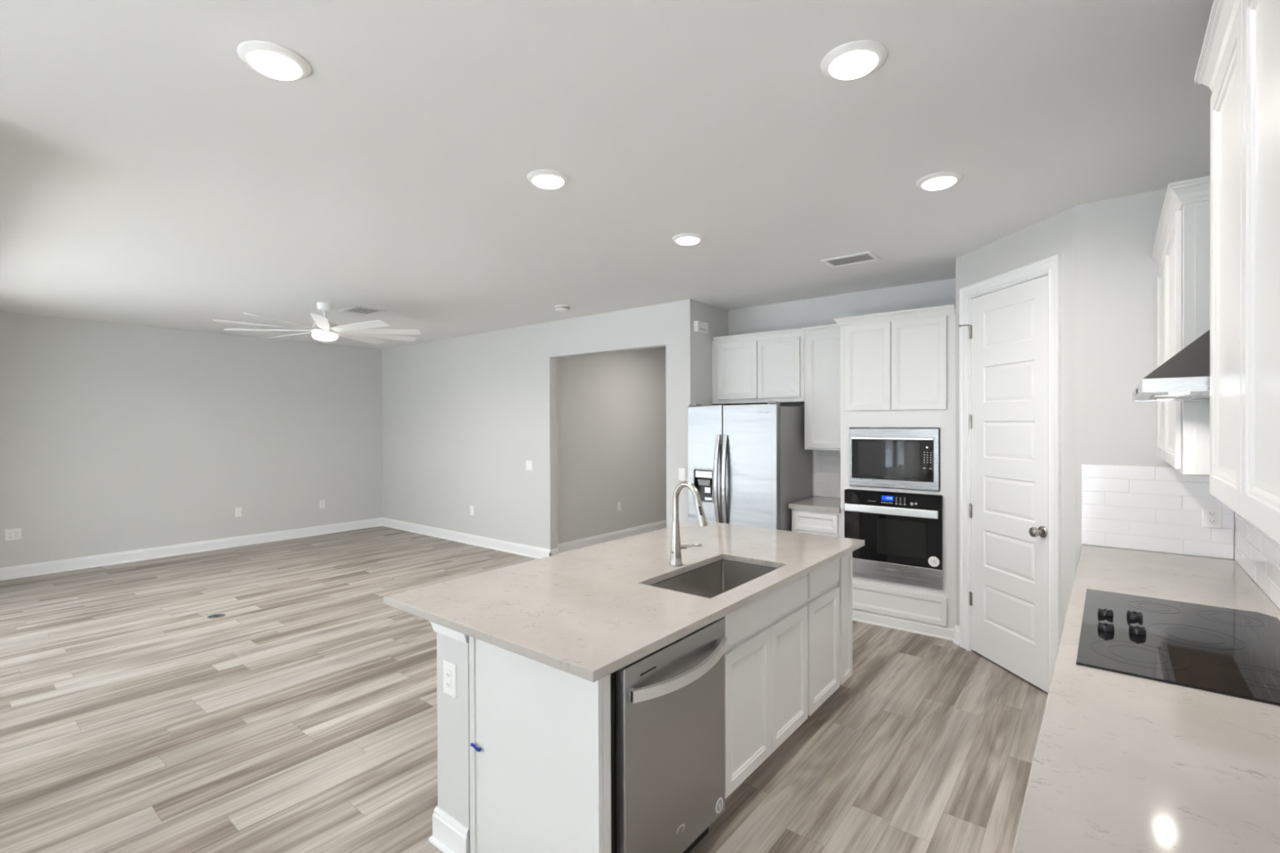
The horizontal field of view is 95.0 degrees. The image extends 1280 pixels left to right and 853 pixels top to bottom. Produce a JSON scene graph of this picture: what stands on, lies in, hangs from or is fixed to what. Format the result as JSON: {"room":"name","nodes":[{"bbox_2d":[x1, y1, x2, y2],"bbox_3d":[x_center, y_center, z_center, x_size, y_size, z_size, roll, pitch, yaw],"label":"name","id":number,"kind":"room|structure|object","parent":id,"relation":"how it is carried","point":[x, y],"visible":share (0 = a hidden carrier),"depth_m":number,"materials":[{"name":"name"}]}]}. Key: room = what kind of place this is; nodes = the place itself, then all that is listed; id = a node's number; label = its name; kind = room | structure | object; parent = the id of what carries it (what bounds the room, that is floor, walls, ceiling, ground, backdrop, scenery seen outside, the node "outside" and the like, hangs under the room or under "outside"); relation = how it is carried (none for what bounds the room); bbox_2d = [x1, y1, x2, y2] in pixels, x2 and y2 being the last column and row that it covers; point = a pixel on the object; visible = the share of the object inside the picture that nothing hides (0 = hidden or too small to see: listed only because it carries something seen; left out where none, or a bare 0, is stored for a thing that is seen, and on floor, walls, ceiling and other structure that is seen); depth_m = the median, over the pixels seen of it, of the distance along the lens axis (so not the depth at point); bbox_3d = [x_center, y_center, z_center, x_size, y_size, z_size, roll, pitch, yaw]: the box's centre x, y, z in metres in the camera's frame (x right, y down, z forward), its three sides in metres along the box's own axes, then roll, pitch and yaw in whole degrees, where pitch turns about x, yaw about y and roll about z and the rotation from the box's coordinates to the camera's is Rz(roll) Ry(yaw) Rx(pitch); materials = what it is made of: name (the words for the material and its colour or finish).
{"room":"kitchen","nodes":[
{"label":"kitchen","id":0,"kind":"room"},
{"bbox_2d":[0,311,382,568],"bbox_3d":[-5.491,0.187,7.348,0.120,2.740,4.835,0,0,39],"label":"wall","id":1,"kind":"structure","parent":0,"point":[115,437],"depth_m":7.06,"materials":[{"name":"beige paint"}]},
{"bbox_2d":[4,528,22,541],"bbox_3d":[-6.455,1.113,6.041,0.009,0.118,0.118,0,0,39],"label":"power outlet","id":2,"kind":"object","parent":1,"relation":"attached to","point":[10,534],"visible":1,"depth_m":6.04,"materials":[{"name":"white plastic"}]},
{"bbox_2d":[7,531,12,537],"bbox_3d":[-6.468,1.113,6.021,0.002,0.067,0.033,0,0,39],"label":"socket","id":3,"kind":"object","parent":2,"relation":"attached to","point":[9,533],"depth_m":6.02,"materials":[{"name":"white plastic"}]},
{"bbox_2d":[13,530,18,537],"bbox_3d":[-6.439,1.113,6.057,0.002,0.067,0.033,0,0,39],"label":"socket","id":4,"kind":"object","parent":2,"relation":"attached to","point":[15,532],"depth_m":6.06,"materials":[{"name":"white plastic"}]},
{"bbox_2d":[0,517,382,581],"bbox_3d":[-5.428,1.493,7.312,0.024,0.128,4.600,0,0,39],"label":"baseboard","id":5,"kind":"structure","parent":1,"relation":"attached to","point":[89,562],"depth_m":7.05,"materials":[{"name":"white paint"}]},
{"bbox_2d":[235,507,241,516],"bbox_3d":[-5.204,1.113,7.601,0.009,0.118,0.074,0,0,39],"label":"power outlet","id":6,"kind":"object","parent":1,"relation":"attached to","point":[237,510],"visible":1,"depth_m":7.60,"materials":[{"name":"white plastic"}]},
{"bbox_2d":[319,499,324,508],"bbox_3d":[-4.556,1.118,8.411,0.009,0.118,0.074,0,0,39],"label":"power outlet","id":7,"kind":"object","parent":1,"relation":"attached to","point":[322,503],"visible":1,"depth_m":8.40,"materials":[{"name":"white plastic"}]},
{"bbox_2d":[436,631,470,852],"bbox_3d":[-0.035,1.119,2.971,0.199,0.882,2.092,0,0,39],"label":"wall","id":8,"kind":"structure","parent":0,"point":[453,713],"depth_m":2.15,"materials":[{"name":"beige paint"}]},
{"bbox_2d":[429,621,467,643],"bbox_3d":[-0.057,0.721,2.986,0.251,0.088,2.196,0,0,39],"label":"trim","id":9,"kind":"structure","parent":8,"relation":"attached to","point":[452,633],"depth_m":2.14,"materials":[{"name":"white paint"}]},
{"bbox_2d":[428,805,469,852],"bbox_3d":[-0.043,1.496,2.981,0.223,0.128,2.140,0,0,39],"label":"baseboard","id":10,"kind":"structure","parent":8,"relation":"attached to","point":[449,835],"depth_m":2.15,"materials":[{"name":"white paint"}]},
{"bbox_2d":[443,659,457,697],"bbox_3d":[-0.701,0.929,2.157,0.080,0.122,0.009,0,0,39],"label":"power outlet","id":11,"kind":"object","parent":8,"relation":"attached to","point":[450,677],"visible":1,"depth_m":2.15,"materials":[{"name":"white plastic"}]},
{"bbox_2d":[445,669,451,689],"bbox_3d":[-0.703,0.929,2.155,0.033,0.067,0.002,0,0,39],"label":"socket","id":12,"kind":"object","parent":11,"relation":"attached to","point":[448,672],"depth_m":2.15,"materials":[{"name":"white plastic"}]},
{"bbox_2d":[0,525,1048,852],"bbox_3d":[-1.687,1.608,4.571,9.690,0.100,13.400,0,0,39],"label":"floor","id":13,"kind":"structure","parent":0,"point":[301,717],"depth_m":3.08,"materials":[{"name":"wood"}]},
{"bbox_2d":[207,613,225,618],"bbox_3d":[-3.485,1.560,4.822,0.124,0.005,0.124,0,0,39],"label":"floor outlet","id":14,"kind":"object","parent":13,"relation":"on","point":[215,615],"visible":1,"depth_m":4.82,"materials":[{"name":"silver metal"}]},
{"bbox_2d":[469,635,603,852],"bbox_3d":[-0.357,1.126,1.895,0.617,0.882,0.027,0,0,39],"label":"end panel","id":15,"kind":"object","parent":13,"relation":"on","point":[536,773],"visible":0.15,"depth_m":1.88,"materials":[{"name":"white paint"}]},
{"bbox_2d":[470,742,480,751],"bbox_3d":[-0.574,1.123,2.050,0.060,0.020,0.001,0,0,39],"label":"tape piece","id":16,"kind":"object","parent":15,"relation":"attached to","point":[478,749],"visible":1,"depth_m":2.05,"materials":[{"name":"blue plastic"}]},
{"bbox_2d":[602,674,611,852],"bbox_3d":[-0.104,1.126,1.733,0.020,0.882,0.034,0,0,39],"label":"strip","id":17,"kind":"object","parent":13,"relation":"on","point":[606,680],"visible":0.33,"depth_m":1.73,"materials":[{"name":"white paint"}]},
{"bbox_2d":[610,617,727,852],"bbox_3d":[-0.073,1.129,2.136,0.645,0.872,0.603,0,0,39],"label":"dishwasher","id":18,"kind":"object","parent":13,"relation":"on","point":[668,704],"visible":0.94,"depth_m":1.92,"materials":[{"name":"silver metal"}]},
{"bbox_2d":[610,671,616,852],"bbox_3d":[-0.123,1.079,2.151,0.548,0.772,0.564,0,0,39],"label":"tub","id":19,"kind":"object","parent":18,"relation":"in","point":[613,676],"depth_m":1.77,"materials":[{"name":"black plastic"}]},
{"bbox_2d":[716,800,722,811],"bbox_3d":[0.294,1.403,2.170,0.001,0.038,0.038,0,0,39],"label":"print","id":20,"kind":"object","parent":18,"relation":"attached to","point":[719,802],"depth_m":2.17,"materials":[{"name":"grey"}]},
{"bbox_2d":[687,401,812,531],"bbox_3d":[1.003,0.666,5.436,0.899,1.752,0.811,0,0,39],"label":"refrigerator","id":21,"kind":"object","parent":13,"relation":"on","point":[747,463],"visible":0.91,"depth_m":5.13,"materials":[{"name":"grey metal"}]},
{"bbox_2d":[721,559,807,799],"bbox_3d":[0.342,1.119,2.705,0.580,0.882,0.798,0,0,39],"label":"base cabinet","id":22,"kind":"object","parent":13,"relation":"on","point":[766,653],"visible":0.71,"depth_m":2.48,"materials":[{"name":"white paint"}]},
{"bbox_2d":[383,520,864,682],"bbox_3d":[0.138,0.661,2.778,1.107,0.030,2.222,0,0,39],"label":"countertop","id":23,"kind":"structure","parent":22,"relation":"on","point":[590,613],"depth_m":2.25,"materials":[{"name":"stone"}]},
{"bbox_2d":[669,480,707,566],"bbox_3d":[0.243,0.448,2.688,0.112,0.396,0.230,-1,0,-42],"label":"kitchen faucet","id":24,"kind":"object","parent":23,"relation":"on","point":[676,545],"visible":1,"depth_m":2.71,"materials":[{"name":"silver metal"}]},
{"bbox_2d":[650,560,777,598],"bbox_3d":[0.343,0.793,2.591,0.368,0.231,0.699,0,0,39],"label":"sink","id":25,"kind":"object","parent":23,"relation":"in","point":[710,580],"visible":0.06,"depth_m":2.87,"materials":[{"name":"silver metal"}]},
{"bbox_2d":[791,508,840,537],"bbox_3d":[1.640,1.121,5.104,0.419,0.842,0.610,0,0,39],"label":"base cabinet","id":26,"kind":"object","parent":13,"relation":"on","point":[818,522],"visible":0.2,"depth_m":4.86,"materials":[{"name":"white paint"}]},
{"bbox_2d":[788,496,840,513],"bbox_3d":[1.631,0.677,5.104,0.436,0.042,0.620,0,0,39],"label":"countertop","id":27,"kind":"structure","parent":26,"relation":"on","point":[829,504],"depth_m":4.96,"materials":[{"name":"stone"}]},
{"bbox_2d":[804,558,839,715],"bbox_3d":[0.725,1.114,3.184,0.580,0.882,0.426,0,0,39],"label":"base cabinet","id":28,"kind":"object","parent":13,"relation":"on","point":[822,602],"visible":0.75,"depth_m":2.99,"materials":[{"name":"white paint"}]},
{"bbox_2d":[836,551,852,684],"bbox_3d":[0.919,1.112,3.425,0.580,0.882,0.192,0,0,39],"label":"island end panel","id":29,"kind":"object","parent":13,"relation":"on","point":[845,583],"visible":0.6,"depth_m":3.25,"materials":[{"name":"white paint"}]},
{"bbox_2d":[833,304,955,640],"bbox_3d":[2.103,0.334,4.708,0.876,2.415,0.637,0,0,39],"label":"tall cabinet","id":30,"kind":"object","parent":13,"relation":"on","point":[898,368],"visible":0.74,"depth_m":4.42,"materials":[{"name":"white paint"}]},
{"bbox_2d":[844,488,942,589],"bbox_3d":[2.079,0.845,4.680,0.710,0.682,0.628,0,0,39],"label":"oven","id":31,"kind":"object","parent":30,"relation":"in","point":[901,532],"visible":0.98,"depth_m":4.44,"materials":[{"name":"black glass"}]},
{"bbox_2d":[848,428,940,490],"bbox_3d":[2.065,0.241,4.652,0.647,0.450,0.480,0,0,39],"label":"microwave","id":32,"kind":"object","parent":30,"relation":"in","point":[894,458],"visible":0.98,"depth_m":4.46,"materials":[{"name":"silver metal"}]},
{"bbox_3d":[1.463,1.121,1.542,0.565,0.882,3.098,0,0,39],"label":"base cabinet","id":33,"kind":"object","parent":13,"relation":"on","visible":0},
{"bbox_2d":[1012,544,1279,852],"bbox_3d":[1.543,0.662,1.645,0.586,0.030,3.408,0,0,39],"label":"countertop","id":34,"kind":"structure","parent":33,"relation":"on","point":[1122,762],"depth_m":1.17,"materials":[{"name":"stone"}]},
{"bbox_2d":[1075,588,1279,705],"bbox_3d":[1.667,0.628,1.790,0.507,0.034,0.900,0,0,39],"label":"cooktop","id":35,"kind":"object","parent":34,"relation":"in","point":[1234,652],"visible":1,"depth_m":1.73,"materials":[{"name":"black glass"}]},
{"bbox_2d":[382,298,697,549],"bbox_3d":[-1.728,0.172,7.357,5.740,2.740,0.115,0,0,39],"label":"wall","id":36,"kind":"structure","parent":0,"point":[463,417],"depth_m":7.29,"materials":[{"name":"beige paint"}]},
{"bbox_2d":[382,517,558,559],"bbox_3d":[-1.722,1.478,7.348,5.714,0.128,0.139,0,0,39],"label":"baseboard","id":37,"kind":"structure","parent":36,"relation":"attached to","point":[537,553],"depth_m":7.62,"materials":[{"name":"white paint"}]},
{"bbox_2d":[470,506,473,515],"bbox_3d":[-2.199,1.103,7.662,0.074,0.118,0.009,0,0,39],"label":"power outlet","id":38,"kind":"object","parent":36,"relation":"attached to","point":[471,507],"visible":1,"depth_m":7.66,"materials":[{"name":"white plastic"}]},
{"bbox_2d":[525,460,533,470],"bbox_3d":[-1.314,0.461,6.947,0.118,0.118,0.008,0,0,39],"label":"light switch","id":39,"kind":"object","parent":36,"relation":"attached to","point":[529,464],"visible":1,"depth_m":6.94,"materials":[{"name":"white plastic"}]},
{"bbox_2d":[678,467,684,480],"bbox_3d":[0.397,0.456,5.576,0.074,0.118,0.008,0,0,39],"label":"light switch","id":40,"kind":"object","parent":36,"relation":"attached to","point":[681,470],"visible":1,"depth_m":5.57,"materials":[{"name":"white plastic"}]},
{"bbox_2d":[0,0,1213,349],"bbox_3d":[-1.699,-1.242,4.555,9.690,0.120,13.400,0,0,39],"label":"ceiling","id":41,"kind":"structure","parent":0,"point":[150,175],"depth_m":2.47,"materials":[{"name":"paint"}]},
{"bbox_2d":[236,40,311,80],"bbox_3d":[-1.167,-1.156,1.877,0.202,0.026,0.202,0,0,39],"label":"recessed light","id":42,"kind":"object","parent":41,"relation":"in","point":[273,60],"visible":1,"depth_m":1.84,"materials":[{"name":"white plastic"}]},
{"bbox_2d":[212,302,421,344],"bbox_3d":[-3.029,-1.002,5.638,1.745,0.360,1.752,0,0,39],"label":"ceiling fan","id":43,"kind":"object","parent":41,"relation":"hanging from","point":[322,330],"visible":1,"depth_m":5.58,"materials":[{"name":"white"}]},
{"bbox_2d":[338,306,386,315],"bbox_3d":[-2.831,-1.180,5.989,0.360,0.011,0.320,0,0,39],"label":"ceiling vent","id":44,"kind":"object","parent":41,"relation":"in","point":[354,309],"visible":1,"depth_m":5.97,"materials":[{"name":"white plastic"}]},
{"bbox_2d":[526,168,569,189],"bbox_3d":[-0.436,-1.164,2.785,0.202,0.026,0.202,0,0,39],"label":"recessed light","id":45,"kind":"object","parent":41,"relation":"in","point":[547,179],"visible":1,"depth_m":2.74,"materials":[{"name":"white plastic"}]},
{"bbox_2d":[555,305,569,311],"bbox_3d":[-0.772,-1.169,5.838,0.152,0.046,0.152,0,0,39],"label":"smoke detector","id":46,"kind":"object","parent":41,"relation":"attached to","point":[557,308],"visible":1,"depth_m":5.78,"materials":[{"name":"white plastic"}]},
{"bbox_2d":[671,233,703,245],"bbox_3d":[0.302,-1.172,3.695,0.202,0.026,0.202,0,0,39],"label":"recessed light","id":47,"kind":"object","parent":41,"relation":"in","point":[686,239],"visible":1,"depth_m":3.65,"materials":[{"name":"white plastic"}]},
{"bbox_2d":[820,251,880,267],"bbox_3d":[1.503,-1.187,4.187,0.345,0.011,0.245,0,0,39],"label":"ceiling vent","id":48,"kind":"object","parent":41,"relation":"in","point":[868,256],"visible":1,"depth_m":4.18,"materials":[{"name":"white plastic"}]},
{"bbox_2d":[820,40,887,79],"bbox_3d":[0.686,-1.163,1.886,0.202,0.026,0.202,0,0,39],"label":"recessed light","id":49,"kind":"object","parent":41,"relation":"in","point":[854,60],"visible":1,"depth_m":1.85,"materials":[{"name":"white plastic"}]},
{"bbox_2d":[915,171,962,190],"bbox_3d":[1.438,-1.172,2.821,0.202,0.026,0.202,0,0,39],"label":"recessed light","id":50,"kind":"object","parent":41,"relation":"in","point":[943,180],"visible":1,"depth_m":2.78,"materials":[{"name":"white plastic"}]},
{"bbox_2d":[556,346,666,544],"bbox_3d":[1.048,0.158,8.078,2.110,2.740,4.485,0,0,39],"label":"wall","id":51,"kind":"structure","parent":0,"point":[611,406],"depth_m":7.79,"materials":[{"name":"beige paint"}]},
{"bbox_2d":[557,520,666,554],"bbox_3d":[1.016,1.464,8.039,1.870,0.128,4.364,0,0,39],"label":"baseboard","id":52,"kind":"structure","parent":51,"relation":"attached to","point":[569,546],"depth_m":7.74,"materials":[{"name":"white paint"}]},
{"bbox_2d":[617,502,621,511],"bbox_3d":[-0.279,1.079,7.910,0.009,0.118,0.074,0,0,39],"label":"power outlet","id":53,"kind":"object","parent":51,"relation":"attached to","point":[619,504],"visible":1,"depth_m":7.90,"materials":[{"name":"white plastic"}]},
{"bbox_2d":[696,278,955,497],"bbox_3d":[1.631,0.171,5.183,2.422,2.740,0.695,0,0,39],"label":"wall","id":54,"kind":"structure","parent":0,"point":[820,311],"depth_m":5.57,"materials":[{"name":"beige paint"}]},
{"bbox_2d":[693,320,708,333],"bbox_3d":[0.585,-0.947,5.613,0.049,0.104,0.184,0,0,39],"label":"box","id":55,"kind":"object","parent":54,"relation":"attached to","point":[702,327],"visible":1,"depth_m":5.58,"materials":[{"name":"white plastic"}]},
{"bbox_2d":[711,327,804,404],"bbox_3d":[1.174,-0.548,5.623,0.953,0.653,0.364,0,0,39],"label":"upper cabinet","id":56,"kind":"object","parent":54,"relation":"attached to","point":[763,367],"visible":0.91,"depth_m":5.47,"materials":[{"name":"white paint"}]},
{"bbox_2d":[802,324,840,450],"bbox_3d":[1.712,-0.334,5.193,0.420,1.080,0.364,0,0,39],"label":"upper cabinet","id":57,"kind":"object","parent":54,"relation":"attached to","point":[822,403],"visible":0.64,"depth_m":5.10,"materials":[{"name":"white paint"}]},
{"bbox_2d":[812,449,840,497],"bbox_3d":[1.802,0.429,5.360,0.488,0.448,0.008,0,0,39],"label":"backsplash","id":58,"kind":"structure","parent":54,"relation":"attached to","point":[826,464],"depth_m":5.42,"materials":[{"name":"white tile"}]},
{"bbox_2d":[955,206,1075,634],"bbox_3d":[2.361,0.176,3.687,0.110,2.740,1.002,0,0,-6],"label":"wall","id":59,"kind":"structure","parent":0,"point":[1055,235],"depth_m":3.27,"materials":[{"name":"beige paint"}]},
{"bbox_2d":[952,624,959,645],"bbox_3d":[2.248,1.480,4.154,0.024,0.128,0.062,0,0,-6],"label":"baseboard","id":60,"kind":"structure","parent":59,"relation":"attached to","point":[957,629],"depth_m":4.15,"materials":[{"name":"white paint"}]},
{"bbox_2d":[958,254,1061,693],"bbox_3d":[2.325,0.293,3.695,0.181,2.506,0.845,0,0,-6],"label":"door","id":61,"kind":"structure","parent":59,"relation":"in","point":[1010,326],"depth_m":3.63,"materials":[{"name":"white paint"}]},
{"bbox_2d":[1075,188,1235,573],"bbox_3d":[2.681,0.179,2.992,0.739,2.740,0.120,0,0,39],"label":"wall","id":62,"kind":"structure","parent":0,"point":[1116,271],"depth_m":3.07,"materials":[{"name":"beige paint"}]},
{"bbox_2d":[1081,464,1234,559],"bbox_3d":[2.603,0.419,2.974,0.580,0.430,0.008,0,0,39],"label":"backsplash","id":63,"kind":"structure","parent":62,"relation":"attached to","point":[1139,508],"depth_m":2.98,"materials":[{"name":"white tile"}]},
{"bbox_2d":[1201,505,1222,528],"bbox_3d":[2.764,0.438,2.834,0.070,0.108,0.009,0,0,39],"label":"power outlet","id":64,"kind":"object","parent":62,"relation":"attached to","point":[1211,516],"visible":1,"depth_m":2.83,"materials":[{"name":"white plastic"}]},
{"bbox_2d":[1207,510,1217,524],"bbox_3d":[2.762,0.438,2.832,0.033,0.067,0.002,0,0,39],"label":"socket","id":65,"kind":"object","parent":64,"relation":"attached to","point":[1211,514],"depth_m":2.83,"materials":[{"name":"white plastic"}]},
{"bbox_3d":[0.361,0.207,-0.397,0.120,2.740,8.070,0,0,39],"label":"wall","id":66,"kind":"structure","parent":0,"visible":0},
{"bbox_2d":[1132,329,1209,401],"bbox_3d":[1.697,-0.632,1.699,0.400,1.092,0.869,0,0,39],"label":"range hood","id":67,"kind":"object","parent":66,"relation":"attached to","point":[1185,376],"visible":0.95,"depth_m":1.48,"materials":[{"name":"silver metal"}]},
{"bbox_2d":[1151,175,1209,475],"bbox_3d":[2.351,-0.346,2.429,0.308,1.032,1.156,0,0,39],"label":"upper cabinet","id":68,"kind":"object","parent":66,"relation":"attached to","point":[1180,250],"visible":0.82,"depth_m":2.08,"materials":[{"name":"white paint"}]},
{"bbox_2d":[1194,0,1279,544],"bbox_3d":[1.194,-0.333,0.987,0.308,1.032,0.918,0,0,39],"label":"upper cabinet","id":69,"kind":"object","parent":66,"relation":"attached to","point":[1239,61],"visible":1,"depth_m":1.02,"materials":[{"name":"white paint"}]},
{"bbox_2d":[1234,511,1279,608],"bbox_3d":[1.779,0.283,1.474,0.008,0.724,3.362,0,0,39],"label":"backsplash","id":70,"kind":"structure","parent":66,"relation":"attached to","point":[1255,552],"depth_m":2.33,"materials":[{"name":"white tile"}]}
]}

